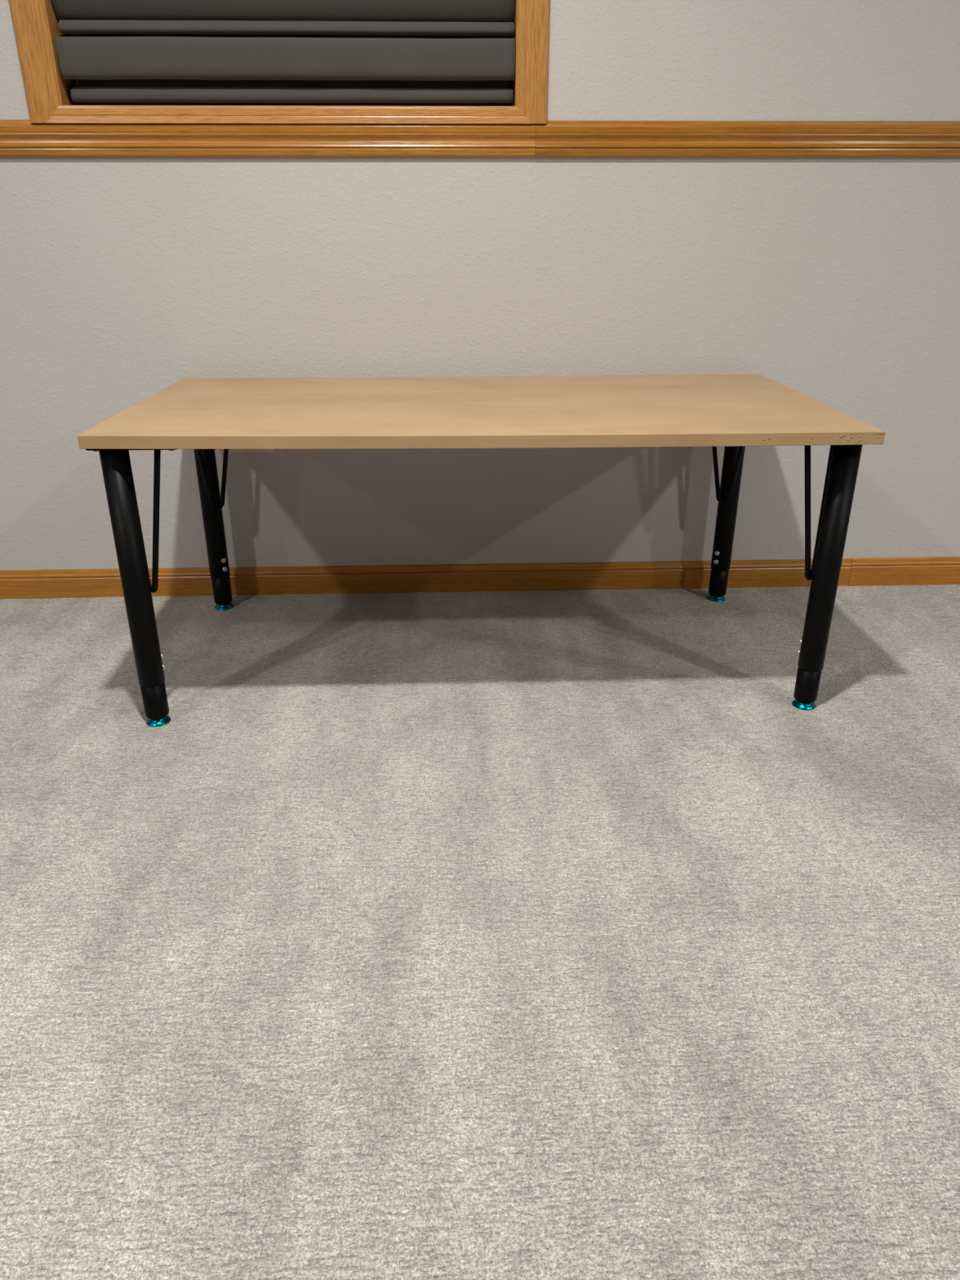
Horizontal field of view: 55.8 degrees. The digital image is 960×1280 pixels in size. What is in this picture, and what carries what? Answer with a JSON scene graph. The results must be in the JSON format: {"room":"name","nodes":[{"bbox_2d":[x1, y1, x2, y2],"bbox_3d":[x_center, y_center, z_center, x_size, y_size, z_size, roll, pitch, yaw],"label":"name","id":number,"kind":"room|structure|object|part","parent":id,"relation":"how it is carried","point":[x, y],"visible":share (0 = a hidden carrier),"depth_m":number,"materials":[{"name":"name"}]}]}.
{"room":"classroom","nodes":[
{"label":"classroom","id":0,"kind":"room"},
{"bbox_2d":[0,584,959,1279],"bbox_3d":[0.752,1.216,-0.821,10.400,0.002,6.848,-1,24,-2],"label":"floor","id":1,"kind":"structure","parent":0,"point":[492,935],"depth_m":1.09,"materials":[{"name":"carpet"}]},
{"bbox_2d":[76,373,885,727],"bbox_3d":[0.000,-0.207,1.745,1.221,0.503,0.612,-1,24,-2],"label":"table","id":2,"kind":"object","parent":1,"relation":"on","point":[735,412],"visible":1,"depth_m":1.52,"materials":[{"name":"brown wood"}]},
{"bbox_3d":[-0.525,-0.313,1.421,0.135,0.003,0.135,-1,24,-2],"label":"mounting plate","id":3,"kind":"part","parent":2,"relation":"part of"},
{"bbox_3d":[-0.560,-0.112,1.467,0.043,0.402,0.043,-1,24,-2],"label":"leg","id":4,"kind":"part","parent":2,"relation":"part of","materials":[{"name":"black metal"}]},
{"bbox_3d":[-0.583,-0.328,1.951,0.043,0.401,0.043,-1,24,-2],"label":"leg","id":5,"kind":"part","parent":2,"relation":"part of","materials":[{"name":"black metal"}]},
{"bbox_3d":[0.551,-0.349,1.995,0.046,0.402,0.043,-1,24,-2],"label":"leg","id":6,"kind":"part","parent":2,"relation":"part of","materials":[{"name":"black metal"}]},
{"bbox_3d":[0.585,-0.135,1.521,0.045,0.399,0.043,-1,24,-2],"label":"leg","id":7,"kind":"part","parent":2,"relation":"part of","materials":[{"name":"black metal"}]},
{"bbox_2d":[0,0,959,570],"bbox_3d":[0.614,-1.269,1.744,10.200,2.440,0.130,-1,24,-2],"label":"wall","id":8,"kind":"structure","parent":0,"point":[833,281],"depth_m":1.89,"materials":[{"name":"white paint"}]},
{"bbox_2d":[0,120,535,155],"bbox_3d":[-2.185,-0.936,1.689,4.591,0.063,0.012,-1,24,-2],"label":"trim","id":9,"kind":"structure","parent":8,"relation":"attached to","point":[17,137],"depth_m":1.75,"materials":[{"name":"brown wood"}]},
{"bbox_2d":[8,0,550,124],"bbox_3d":[-0.366,-1.493,1.587,0.986,1.041,0.132,-1,24,-2],"label":"window","id":10,"kind":"structure","parent":8,"relation":"in","point":[35,22],"depth_m":1.73,"materials":[{"name":"brown wood"}]},
{"bbox_3d":[-0.827,-1.460,1.516,0.060,1.041,0.012,-1,24,-2],"label":"casing","id":11,"kind":"part","parent":10,"relation":"part of","materials":[{"name":"brown wood"}]},
{"bbox_2d":[51,0,515,103],"bbox_3d":[-0.364,-1.465,1.575,0.862,0.926,0.064,-1,24,-2],"label":"roman shade","id":12,"kind":"object","parent":10,"relation":"attached to","point":[180,69],"visible":1,"depth_m":1.71,"materials":[{"name":"grey fabric"}]},
{"bbox_3d":[-0.362,-1.007,1.739,0.926,0.030,0.012,-1,24,-2],"label":"casing","id":13,"kind":"part","parent":10,"relation":"part of","materials":[{"name":"brown wood"}]},
{"bbox_3d":[-0.367,-1.498,1.635,0.860,0.945,0.030,-1,24,-2],"label":"sash","id":14,"kind":"part","parent":10,"relation":"part of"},
{"bbox_3d":[-0.367,-1.498,1.636,0.780,0.865,0.006,-1,24,-2],"label":"pane","id":15,"kind":"part","parent":10,"relation":"part of","materials":[{"name":"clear glass"}]},
{"bbox_3d":[0.099,-1.477,1.550,0.060,1.041,0.012,-1,24,-2],"label":"casing","id":16,"kind":"part","parent":10,"relation":"part of","materials":[{"name":"brown wood"}]},
{"bbox_2d":[0,556,959,599],"bbox_3d":[0.617,-0.156,2.165,10.200,0.072,0.010,-1,24,-2],"label":"baseboard","id":17,"kind":"structure","parent":8,"relation":"attached to","point":[550,576],"depth_m":2.14,"materials":[{"name":"brown wood"}]},
{"bbox_2d":[535,120,959,156],"bbox_3d":[2.911,-1.034,1.873,5.609,0.064,0.012,-1,24,-2],"label":"trim","id":18,"kind":"structure","parent":8,"relation":"attached to","point":[554,138],"depth_m":1.78,"materials":[{"name":"brown wood"}]}
]}

